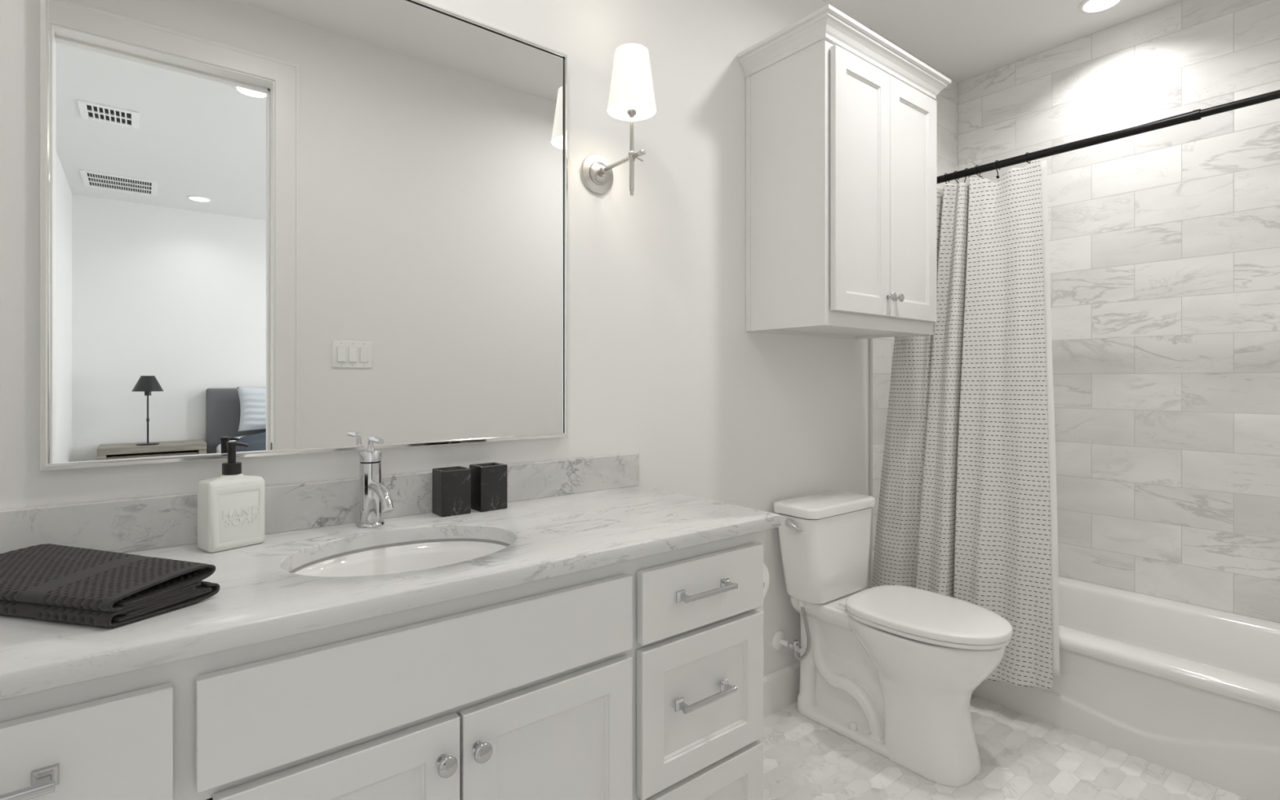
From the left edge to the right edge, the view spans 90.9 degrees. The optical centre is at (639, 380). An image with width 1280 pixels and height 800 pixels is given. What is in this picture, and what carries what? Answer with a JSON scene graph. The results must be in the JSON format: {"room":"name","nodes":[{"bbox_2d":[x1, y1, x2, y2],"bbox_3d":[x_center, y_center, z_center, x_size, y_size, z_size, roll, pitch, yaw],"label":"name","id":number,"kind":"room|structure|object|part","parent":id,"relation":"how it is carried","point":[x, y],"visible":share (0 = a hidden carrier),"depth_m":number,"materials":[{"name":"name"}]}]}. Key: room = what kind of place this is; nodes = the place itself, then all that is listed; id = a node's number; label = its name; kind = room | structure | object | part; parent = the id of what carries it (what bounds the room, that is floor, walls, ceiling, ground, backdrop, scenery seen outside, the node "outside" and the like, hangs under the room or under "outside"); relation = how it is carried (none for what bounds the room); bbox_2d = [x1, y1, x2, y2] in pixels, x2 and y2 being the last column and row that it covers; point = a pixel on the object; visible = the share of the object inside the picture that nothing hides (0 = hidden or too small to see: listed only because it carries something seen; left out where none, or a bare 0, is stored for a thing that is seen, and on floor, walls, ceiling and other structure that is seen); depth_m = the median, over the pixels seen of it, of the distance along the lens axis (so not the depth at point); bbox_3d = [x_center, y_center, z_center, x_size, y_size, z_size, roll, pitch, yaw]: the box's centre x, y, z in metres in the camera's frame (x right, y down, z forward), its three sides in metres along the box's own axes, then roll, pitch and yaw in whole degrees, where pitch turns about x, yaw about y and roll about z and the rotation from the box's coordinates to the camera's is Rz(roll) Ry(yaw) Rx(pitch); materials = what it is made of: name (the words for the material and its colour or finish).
{"room":"bathroom","nodes":[
{"label":"bathroom","id":0,"kind":"room"},
{"bbox_2d":[0,0,957,676],"bbox_3d":[0.145,-0.149,2.123,3.913,2.734,0.130,0,0,-38],"label":"wall","id":1,"kind":"structure","parent":0,"point":[664,367],"depth_m":1.98,"materials":[{"name":"paint"}]},
{"bbox_2d":[40,0,568,471],"bbox_3d":[-0.624,-0.375,1.427,1.067,1.062,0.028,0,0,-38],"label":"wall mirror","id":2,"kind":"object","parent":1,"relation":"attached to","point":[273,227],"visible":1,"depth_m":1.33,"materials":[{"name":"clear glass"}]},
{"bbox_2d":[0,453,639,553],"bbox_3d":[-0.631,0.269,1.425,1.590,0.097,0.020,0,0,-38],"label":"backsplash","id":3,"kind":"structure","parent":1,"relation":"attached to","point":[122,526],"depth_m":1.32,"materials":[{"name":"stone"}]},
{"bbox_2d":[580,43,656,195],"bbox_3d":[-0.053,-0.696,1.746,0.135,0.388,0.235,0,0,-38],"label":"wall sconce","id":4,"kind":"object","parent":1,"relation":"attached to","point":[631,95],"visible":1,"depth_m":1.69,"materials":[{"name":"white fabric"}]},
{"bbox_3d":[-0.049,-0.605,1.740,0.021,0.021,0.194,0,0,-38],"label":"arm","id":5,"kind":"part","parent":4,"relation":"part of","materials":[{"name":"silver metal"}]},
{"bbox_3d":[-0.022,-0.811,1.707,0.133,0.157,0.133,0,0,-38],"label":"lamp shade","id":6,"kind":"part","parent":4,"relation":"part of","materials":[{"name":"white fabric"}]},
{"bbox_3d":[-0.022,-0.607,1.707,0.020,0.210,0.020,0,0,-38],"label":"stem","id":7,"kind":"part","parent":4,"relation":"part of","materials":[{"name":"silver metal"}]},
{"bbox_2d":[763,660,799,718],"bbox_3d":[0.484,1.148,2.312,1.298,0.140,0.015,0,0,-38],"label":"baseboard","id":8,"kind":"structure","parent":1,"relation":"attached to","point":[780,686],"depth_m":2.33,"materials":[{"name":"paint"}]},
{"bbox_2d":[772,600,810,660],"bbox_3d":[0.557,0.897,2.303,0.072,0.230,0.125,0,0,-43],"label":"supply valve","id":9,"kind":"object","parent":1,"relation":"attached to","point":[779,641],"visible":0.98,"depth_m":2.28,"materials":[{"name":"metal"}]},
{"bbox_3d":[0.580,0.968,2.267,0.040,0.022,0.015,0,0,-38],"label":"valve handle","id":10,"kind":"part","parent":9,"relation":"part of","materials":[{"name":"silver metal"}]},
{"bbox_2d":[737,4,951,339],"bbox_3d":[0.763,-0.659,2.300,0.779,0.969,0.379,0,0,-38],"label":"upper cabinet","id":11,"kind":"object","parent":1,"relation":"attached to","point":[841,120],"visible":1,"depth_m":2.12,"materials":[{"name":"paint"}]},
{"bbox_3d":[0.762,-1.109,2.302,0.779,0.070,0.375,0,0,-38],"label":"crown molding","id":12,"kind":"part","parent":11,"relation":"part of","materials":[{"name":"paint"}]},
{"bbox_3d":[0.732,-0.638,2.080,0.318,0.832,0.020,0,0,-38],"label":"door","id":13,"kind":"part","parent":11,"relation":"part of","materials":[{"name":"paint"}]},
{"bbox_3d":[0.844,-0.637,2.198,0.687,0.925,0.019,0,0,-38],"label":"frame","id":14,"kind":"part","parent":11,"relation":"part of","materials":[{"name":"paint"}]},
{"bbox_3d":[0.858,-0.287,2.151,0.030,0.030,0.027,0,0,-38],"label":"knob","id":15,"kind":"part","parent":11,"relation":"part of","materials":[{"name":"silver metal"}]},
{"bbox_3d":[0.897,-0.287,2.182,0.030,0.030,0.027,0,0,-38],"label":"knob","id":16,"kind":"part","parent":11,"relation":"part of","materials":[{"name":"silver metal"}]},
{"bbox_3d":[0.986,-0.638,2.281,0.326,0.832,0.020,0,0,-38],"label":"door","id":17,"kind":"part","parent":11,"relation":"part of","materials":[{"name":"paint"}]},
{"bbox_2d":[868,28,872,588],"bbox_3d":[0.997,-0.149,2.722,0.014,2.734,0.010,0,0,-38],"label":"trim","id":18,"kind":"structure","parent":1,"relation":"attached to","point":[870,340],"depth_m":2.72,"materials":[{"name":"white paint"}]},
{"bbox_2d":[937,89,1279,183],"bbox_3d":[1.527,-0.822,2.195,0.052,0.052,1.474,0,0,-38],"label":"shower rod","id":19,"kind":"object","parent":1,"relation":"attached to","point":[1197,114],"visible":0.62,"depth_m":2.10,"materials":[{"name":"black metal"}]},
{"bbox_2d":[974,164,982,177],"bbox_3d":[1.316,-0.802,2.441,0.032,0.079,0.062,0,0,6],"label":"curtain hook","id":20,"kind":"object","parent":19,"relation":"hanging from","point":[976,165],"visible":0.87,"depth_m":2.45,"materials":[{"name":"black metal"}]},
{"bbox_2d":[994,160,1000,178],"bbox_3d":[1.361,-0.802,2.394,0.053,0.079,0.017,0,0,-38],"label":"curtain hook","id":21,"kind":"object","parent":19,"relation":"hanging from","point":[997,176],"visible":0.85,"depth_m":2.39,"materials":[{"name":"black metal"}]},
{"bbox_2d":[1040,160,1059,677],"bbox_3d":[1.426,0.118,2.231,0.070,1.825,0.135,0,0,13],"label":"curtain liner","id":22,"kind":"object","parent":19,"relation":"hanging from","point":[1051,440],"visible":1,"depth_m":2.21,"materials":[{"name":"fabric"}]},
{"bbox_3d":[1.241,-0.802,2.545,0.053,0.079,0.018,0,0,-38],"label":"curtain hook","id":23,"kind":"object","parent":19,"relation":"hanging from","visible":0},
{"bbox_2d":[871,159,1053,690],"bbox_3d":[1.215,0.169,2.452,0.178,1.928,0.703,0,0,-38],"label":"shower curtain","id":24,"kind":"object","parent":23,"relation":"hanging from","point":[964,510],"visible":0.77,"depth_m":2.37,"materials":[{"name":"fabric"}]},
{"bbox_2d":[821,0,1183,82],"bbox_3d":[0.641,-1.566,1.496,3.913,0.100,1.730,0,0,-38],"label":"ceiling","id":25,"kind":"structure","parent":0,"point":[962,40],"depth_m":2.69,"materials":[{"name":"paint"}]},
{"bbox_2d":[1077,0,1123,13],"bbox_3d":[1.848,-1.513,2.522,0.156,0.006,0.156,0,0,-38],"label":"recessed light","id":26,"kind":"object","parent":25,"relation":"in","point":[1086,6],"visible":1,"depth_m":2.54,"materials":[{"name":"paint"}]},
{"bbox_2d":[763,694,1250,799],"bbox_3d":[0.678,1.248,1.449,3.673,0.060,1.610,0,0,-38],"label":"floor","id":27,"kind":"structure","parent":0,"point":[1131,787],"depth_m":1.97,"materials":[{"name":"tile"}]},
{"bbox_2d":[0,530,763,799],"bbox_3d":[-0.462,0.783,1.202,1.558,0.869,0.579,0,0,-38],"label":"vanity cabinet","id":28,"kind":"object","parent":27,"relation":"on","point":[641,678],"visible":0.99,"depth_m":1.01,"materials":[{"name":"paint"}]},
{"bbox_3d":[-0.711,0.446,0.656,0.154,0.023,0.032,0,0,-38],"label":"pull handle","id":29,"kind":"part","parent":28,"relation":"part of","materials":[{"name":"silver metal"}]},
{"bbox_3d":[-0.727,0.452,0.676,0.362,0.144,0.020,0,0,-38],"label":"drawer","id":30,"kind":"part","parent":28,"relation":"part of","materials":[{"name":"paint"}]},
{"bbox_3d":[-0.423,0.819,0.917,0.328,0.558,0.020,0,0,-38],"label":"door","id":31,"kind":"part","parent":28,"relation":"part of","materials":[{"name":"paint"}]},
{"bbox_2d":[0,453,781,700],"bbox_3d":[-0.463,0.284,1.218,1.596,0.126,0.554,0,0,-38],"label":"countertop","id":32,"kind":"structure","parent":28,"relation":"on","point":[566,516],"depth_m":1.16,"materials":[{"name":"stone"}]},
{"bbox_2d":[0,543,219,627],"bbox_3d":[-0.842,0.290,0.922,0.357,0.051,0.401,0,0,-38],"label":"towel","id":33,"kind":"object","parent":32,"relation":"on","point":[46,581],"visible":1,"depth_m":0.87,"materials":[{"name":"black fabric"}]},
{"bbox_2d":[197,441,264,552],"bbox_3d":[-0.784,0.217,1.210,0.063,0.200,0.098,0,0,35],"label":"soap dispenser","id":34,"kind":"object","parent":32,"relation":"on","point":[231,504],"visible":1,"depth_m":1.19,"materials":[{"name":"ceramic"}]},
{"bbox_3d":[-0.784,0.139,1.211,0.017,0.043,0.017,0,0,35],"label":"pump stem","id":35,"kind":"part","parent":34,"relation":"part of","materials":[{"name":"black plastic"}]},
{"bbox_2d":[356,435,393,528],"bbox_3d":[-0.559,0.218,1.343,0.057,0.197,0.162,0,0,-38],"label":"faucet","id":36,"kind":"object","parent":32,"relation":"on","point":[375,499],"visible":1,"depth_m":1.36,"materials":[{"name":"silver metal"}]},
{"bbox_3d":[-0.569,0.135,1.355,0.014,0.031,0.084,0,0,-38],"label":"lever","id":37,"kind":"part","parent":36,"relation":"part of","materials":[{"name":"silver metal"}]},
{"bbox_3d":[-0.547,0.244,1.327,0.022,0.054,0.122,0,0,-38],"label":"spout","id":38,"kind":"part","parent":36,"relation":"part of","materials":[{"name":"silver metal"}]},
{"bbox_2d":[288,537,510,577],"bbox_3d":[-0.444,0.424,1.205,0.454,0.150,0.351,0,0,-38],"label":"sink basin","id":39,"kind":"object","parent":32,"relation":"in","point":[409,556],"visible":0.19,"depth_m":1.35,"materials":[{"name":"white ceramic"}]},
{"bbox_2d":[432,466,471,516],"bbox_3d":[-0.452,0.264,1.510,0.071,0.106,0.065,0,0,-38],"label":"toothbrush holder","id":40,"kind":"object","parent":32,"relation":"on","point":[451,486],"visible":1,"depth_m":1.49,"materials":[{"name":"black stone"}]},
{"bbox_2d":[469,462,506,511],"bbox_3d":[-0.377,0.263,1.567,0.072,0.108,0.066,0,0,-40],"label":"tumbler","id":41,"kind":"object","parent":32,"relation":"on","point":[488,480],"visible":0.92,"depth_m":1.54,"materials":[{"name":"black stone"}]},
{"bbox_3d":[-0.303,0.598,0.982,0.032,0.032,0.027,0,0,-38],"label":"knob","id":42,"kind":"part","parent":28,"relation":"part of","materials":[{"name":"silver metal"}]},
{"bbox_3d":[-0.257,0.598,1.019,0.032,0.032,0.027,0,0,-38],"label":"knob","id":43,"kind":"part","parent":28,"relation":"part of","materials":[{"name":"silver metal"}]},
{"bbox_3d":[-0.155,0.819,1.129,0.344,0.558,0.020,0,0,-38],"label":"door","id":44,"kind":"part","parent":28,"relation":"part of","materials":[{"name":"paint"}]},
{"bbox_3d":[0.141,0.684,1.363,0.361,0.292,0.020,0,0,-38],"label":"drawer","id":45,"kind":"part","parent":28,"relation":"part of","materials":[{"name":"paint"}]},
{"bbox_3d":[0.141,0.452,1.363,0.361,0.144,0.020,0,0,-38],"label":"drawer","id":46,"kind":"part","parent":28,"relation":"part of","materials":[{"name":"paint"}]},
{"bbox_3d":[0.141,0.974,1.363,0.361,0.264,0.020,0,0,-38],"label":"drawer","id":47,"kind":"part","parent":28,"relation":"part of","materials":[{"name":"paint"}]},
{"bbox_3d":[0.142,0.669,1.331,0.154,0.023,0.032,0,0,-38],"label":"pull handle","id":48,"kind":"part","parent":28,"relation":"part of","materials":[{"name":"silver metal"}]},
{"bbox_3d":[0.144,0.446,1.333,0.154,0.023,0.032,0,0,-38],"label":"pull handle","id":49,"kind":"part","parent":28,"relation":"part of","materials":[{"name":"silver metal"}]},
{"bbox_2d":[763,563,769,598],"bbox_3d":[0.256,0.508,1.620,0.111,0.111,0.157,0,0,-38],"label":"toilet paper roll","id":50,"kind":"object","parent":28,"relation":"attached to","point":[766,574],"visible":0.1,"depth_m":1.60,"materials":[{"name":"white paper"}]},
{"bbox_2d":[773,490,1013,786],"bbox_3d":[0.846,0.829,2.127,0.431,0.778,0.728,0,0,-38],"label":"toilet","id":51,"kind":"object","parent":27,"relation":"on","point":[895,671],"visible":1,"depth_m":2.09,"materials":[{"name":"white ceramic"}]},
{"bbox_3d":[0.533,0.504,2.199,0.032,0.037,0.081,0,0,-20],"label":"flush lever","id":52,"kind":"part","parent":51,"relation":"part of","materials":[{"name":"silver metal"}]},
{"bbox_3d":[0.689,0.633,2.343,0.392,0.306,0.177,0,0,-38],"label":"tank","id":53,"kind":"part","parent":51,"relation":"part of","materials":[{"name":"white ceramic"}]},
{"bbox_3d":[0.690,0.459,2.343,0.408,0.038,0.194,0,0,-38],"label":"tank lid","id":54,"kind":"part","parent":51,"relation":"part of","materials":[{"name":"white ceramic"}]},
{"bbox_3d":[0.932,0.772,2.037,0.366,0.014,0.474,0,0,-38],"label":"seat","id":55,"kind":"part","parent":51,"relation":"part of","materials":[{"name":"plastic"}]},
{"bbox_3d":[0.932,0.750,2.037,0.372,0.025,0.480,0,0,-38],"label":"seat lid","id":56,"kind":"part","parent":51,"relation":"part of","materials":[{"name":"plastic"}]},
{"bbox_2d":[972,576,1279,799],"bbox_3d":[1.776,1.050,2.392,0.760,0.335,1.473,0,0,-38],"label":"bathtub","id":57,"kind":"object","parent":27,"relation":"on","point":[1189,690],"visible":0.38,"depth_m":2.09,"materials":[{"name":"ceramic"}]},
{"bbox_2d":[1057,576,1279,711],"bbox_3d":[1.776,1.026,2.392,0.760,0.287,1.473,0,0,-38],"label":"basin","id":58,"kind":"object","parent":57,"relation":"in","point":[1121,650],"depth_m":2.20,"materials":[{"name":"ceramic"}]},
{"bbox_2d":[957,0,1279,622],"bbox_3d":[2.162,-0.149,2.623,0.130,2.734,1.610,0,0,-38],"label":"wall","id":59,"kind":"structure","parent":0,"point":[1081,366],"depth_m":2.56,"materials":[{"name":"tile"}]}
]}

